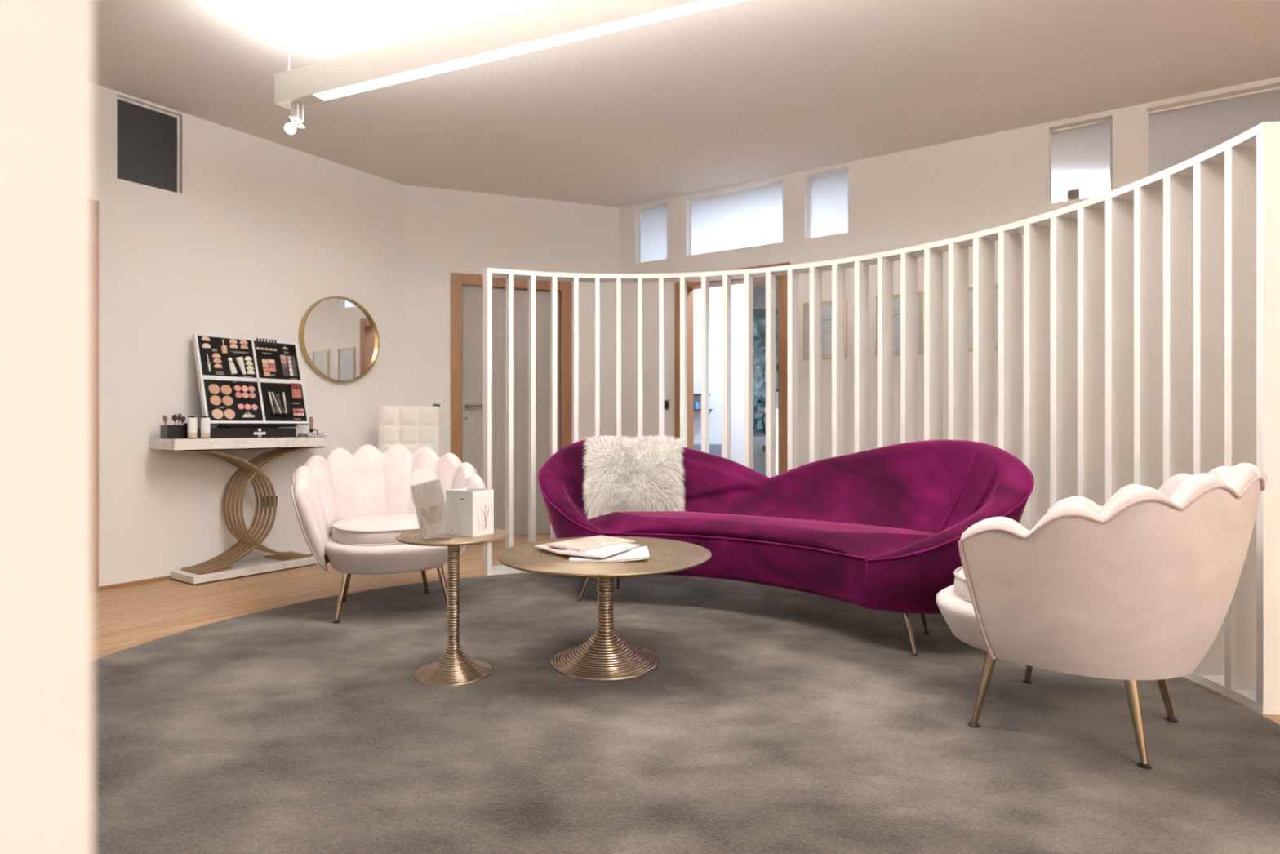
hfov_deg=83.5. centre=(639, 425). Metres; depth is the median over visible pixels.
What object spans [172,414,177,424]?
makeup brush
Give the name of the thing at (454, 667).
side table
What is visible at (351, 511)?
armchair
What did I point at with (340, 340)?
round mirror
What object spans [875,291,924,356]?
framed certificate
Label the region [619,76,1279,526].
wall
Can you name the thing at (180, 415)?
makeup brush
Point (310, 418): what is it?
tube
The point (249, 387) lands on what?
display
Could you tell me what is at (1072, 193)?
grille
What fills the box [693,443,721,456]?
base cabinet
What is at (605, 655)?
coffee table
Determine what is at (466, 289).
door
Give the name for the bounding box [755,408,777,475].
reception desk
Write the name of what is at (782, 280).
door frame
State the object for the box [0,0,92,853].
wall
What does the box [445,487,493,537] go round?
box
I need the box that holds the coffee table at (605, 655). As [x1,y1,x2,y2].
[497,536,711,679]
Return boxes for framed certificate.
[802,298,847,359]
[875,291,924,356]
[968,284,998,351]
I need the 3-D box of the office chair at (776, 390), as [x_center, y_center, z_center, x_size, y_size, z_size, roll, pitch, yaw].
[1.726,0.221,8.470,0.552,1.310,0.542,0,0,0]
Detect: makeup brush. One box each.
[163,415,167,424]
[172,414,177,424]
[177,413,182,424]
[181,416,185,424]
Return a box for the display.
[191,333,310,438]
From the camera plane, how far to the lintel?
9.70 m
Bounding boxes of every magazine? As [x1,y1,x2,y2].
[534,543,566,553]
[546,534,635,551]
[556,543,639,558]
[568,545,649,561]
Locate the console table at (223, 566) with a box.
[149,436,333,585]
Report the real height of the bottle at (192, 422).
0.128 m
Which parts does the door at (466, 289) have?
keyhole plate, handle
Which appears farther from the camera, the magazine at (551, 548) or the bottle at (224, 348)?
the bottle at (224, 348)
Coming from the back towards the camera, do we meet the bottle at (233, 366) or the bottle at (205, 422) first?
the bottle at (233, 366)
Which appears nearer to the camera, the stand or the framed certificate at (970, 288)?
the stand
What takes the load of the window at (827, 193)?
in the wall at (928, 194)
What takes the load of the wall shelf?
attached to the wall at (715, 294)
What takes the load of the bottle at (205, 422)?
on the console table at (223, 566)
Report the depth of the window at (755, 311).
9.73 m
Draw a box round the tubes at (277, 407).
[269,400,290,416]
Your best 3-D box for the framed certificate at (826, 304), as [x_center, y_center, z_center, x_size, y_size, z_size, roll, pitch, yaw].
[1.320,-0.682,5.131,0.316,0.416,0.020,0,0,33]
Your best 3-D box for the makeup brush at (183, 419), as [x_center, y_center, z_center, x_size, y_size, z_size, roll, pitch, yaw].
[-2.611,0.009,4.082,0.020,0.123,0.044,0,0,35]
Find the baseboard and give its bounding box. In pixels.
[94,553,313,591]
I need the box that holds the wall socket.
[262,493,279,508]
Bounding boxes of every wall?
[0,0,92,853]
[92,83,403,586]
[403,184,619,457]
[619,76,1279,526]
[693,284,743,465]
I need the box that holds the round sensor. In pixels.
[1066,188,1079,200]
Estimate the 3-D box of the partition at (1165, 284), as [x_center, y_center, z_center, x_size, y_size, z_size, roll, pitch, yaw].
[0.851,-0.022,3.734,3.765,1.845,1.151,0,0,36]
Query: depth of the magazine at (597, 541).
2.76 m
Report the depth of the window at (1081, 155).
4.36 m
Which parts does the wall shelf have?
shelf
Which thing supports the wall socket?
attached to the wall at (257, 232)
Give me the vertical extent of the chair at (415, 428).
1.035 m
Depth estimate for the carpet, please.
2.02 m
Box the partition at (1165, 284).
[482,121,1279,714]
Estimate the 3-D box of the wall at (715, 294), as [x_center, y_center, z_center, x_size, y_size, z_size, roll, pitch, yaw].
[0.195,-0.476,7.310,1.890,2.753,0.120,0,0,0]
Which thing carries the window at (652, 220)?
in the wall at (928, 194)
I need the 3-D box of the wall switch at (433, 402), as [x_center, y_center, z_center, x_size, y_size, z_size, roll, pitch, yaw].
[-1.590,-0.150,5.598,0.084,0.090,0.010,0,0,-19]
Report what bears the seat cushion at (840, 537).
on the curved sofa
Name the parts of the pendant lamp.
bulb, spotlight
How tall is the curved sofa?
0.832 m
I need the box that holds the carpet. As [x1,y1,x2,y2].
[92,572,1279,853]
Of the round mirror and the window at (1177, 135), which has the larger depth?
the round mirror
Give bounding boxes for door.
[92,199,98,591]
[450,272,571,534]
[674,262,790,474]
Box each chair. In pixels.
[378,405,438,454]
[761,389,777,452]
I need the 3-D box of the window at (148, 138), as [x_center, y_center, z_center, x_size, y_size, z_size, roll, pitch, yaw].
[-2.845,-1.604,4.140,0.020,0.468,0.330,0,0,35]
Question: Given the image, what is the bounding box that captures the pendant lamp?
[274,0,751,133]
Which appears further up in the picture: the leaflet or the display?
the display
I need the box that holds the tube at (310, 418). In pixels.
[309,417,312,432]
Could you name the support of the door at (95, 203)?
in the wall at (257, 232)
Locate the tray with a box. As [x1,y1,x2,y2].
[296,434,325,437]
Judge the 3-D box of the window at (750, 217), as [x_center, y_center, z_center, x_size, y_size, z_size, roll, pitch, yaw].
[0.752,-1.590,5.593,0.815,0.464,0.020,0,0,33]
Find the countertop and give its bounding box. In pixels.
[755,408,777,413]
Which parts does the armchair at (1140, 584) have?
seat, leg, leg, backrest, leg, leg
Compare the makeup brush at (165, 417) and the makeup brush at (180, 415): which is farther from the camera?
the makeup brush at (180, 415)
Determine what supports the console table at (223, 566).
on the floor
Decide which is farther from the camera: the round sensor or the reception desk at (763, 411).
the reception desk at (763, 411)
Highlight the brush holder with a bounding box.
[160,424,185,439]
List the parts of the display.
tester panel, tester panel, tester panel, tester panel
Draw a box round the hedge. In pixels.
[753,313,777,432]
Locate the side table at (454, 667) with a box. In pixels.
[395,528,509,685]
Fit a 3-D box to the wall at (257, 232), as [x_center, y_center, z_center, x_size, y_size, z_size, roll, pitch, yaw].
[-3.654,-0.476,3.019,0.141,2.753,6.200,0,0,35]
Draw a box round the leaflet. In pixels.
[409,466,437,484]
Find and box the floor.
[92,533,1279,724]
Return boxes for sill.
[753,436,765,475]
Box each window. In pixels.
[116,96,179,193]
[639,204,666,262]
[689,182,782,255]
[753,309,777,436]
[807,169,848,238]
[1049,119,1111,203]
[1146,86,1279,177]
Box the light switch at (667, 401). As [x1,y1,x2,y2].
[665,399,670,410]
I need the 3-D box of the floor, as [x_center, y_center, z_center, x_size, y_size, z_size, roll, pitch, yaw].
[1.000,0.950,3.900,16.000,0.100,14.200,0,0,0]
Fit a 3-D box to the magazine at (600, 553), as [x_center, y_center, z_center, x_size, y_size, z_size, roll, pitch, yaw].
[-0.150,0.464,2.690,0.190,0.006,0.290,0,0,28]
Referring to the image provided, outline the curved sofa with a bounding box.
[537,435,1034,655]
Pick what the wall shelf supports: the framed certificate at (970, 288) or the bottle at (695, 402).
the bottle at (695, 402)
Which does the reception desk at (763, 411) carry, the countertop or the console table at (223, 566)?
the countertop
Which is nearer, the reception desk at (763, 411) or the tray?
the tray
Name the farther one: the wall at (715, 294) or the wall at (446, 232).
the wall at (715, 294)
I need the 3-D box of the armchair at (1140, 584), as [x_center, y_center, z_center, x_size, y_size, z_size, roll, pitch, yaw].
[1.337,0.498,2.158,0.826,0.793,0.881,0,0,44]
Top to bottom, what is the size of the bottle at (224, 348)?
0.054 m
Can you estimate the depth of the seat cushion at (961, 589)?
2.24 m
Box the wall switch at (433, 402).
[431,400,441,412]
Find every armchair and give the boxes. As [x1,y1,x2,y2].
[290,444,485,622]
[935,462,1266,768]
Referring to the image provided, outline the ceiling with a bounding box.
[92,0,1279,288]
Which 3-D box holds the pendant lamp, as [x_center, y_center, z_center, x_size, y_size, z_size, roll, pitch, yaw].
[-0.060,-1.574,2.571,3.400,0.557,0.081,0,0,23]
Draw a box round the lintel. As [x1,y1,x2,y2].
[753,288,777,309]
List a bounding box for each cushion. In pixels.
[332,513,418,543]
[581,434,685,519]
[584,508,936,558]
[954,568,970,599]
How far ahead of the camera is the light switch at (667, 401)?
5.83 m
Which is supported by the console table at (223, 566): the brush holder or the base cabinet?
the brush holder
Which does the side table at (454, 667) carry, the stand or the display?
the stand
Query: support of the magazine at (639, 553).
on the coffee table at (605, 655)
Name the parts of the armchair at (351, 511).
leg, leg, seat, backrest, leg, leg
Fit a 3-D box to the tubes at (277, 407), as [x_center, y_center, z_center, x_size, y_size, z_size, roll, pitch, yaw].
[-2.255,-0.108,4.492,0.072,0.098,0.100,0,0,35]
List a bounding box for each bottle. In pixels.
[187,416,197,438]
[200,416,210,438]
[221,345,227,354]
[228,361,237,374]
[693,399,698,408]
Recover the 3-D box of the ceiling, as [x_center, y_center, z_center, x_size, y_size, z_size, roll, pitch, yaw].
[1.000,-1.903,3.900,16.000,0.100,14.200,0,0,0]
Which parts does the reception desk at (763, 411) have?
panel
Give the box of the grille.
[1067,189,1078,199]
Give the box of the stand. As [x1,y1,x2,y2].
[409,477,453,539]
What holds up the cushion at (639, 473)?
on the curved sofa
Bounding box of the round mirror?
[298,296,379,382]
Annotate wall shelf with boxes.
[693,393,712,410]
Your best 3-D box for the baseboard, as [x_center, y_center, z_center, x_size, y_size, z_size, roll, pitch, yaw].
[-2.399,0.889,4.686,0.012,0.022,2.030,0,0,35]
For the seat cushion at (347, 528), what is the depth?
3.30 m

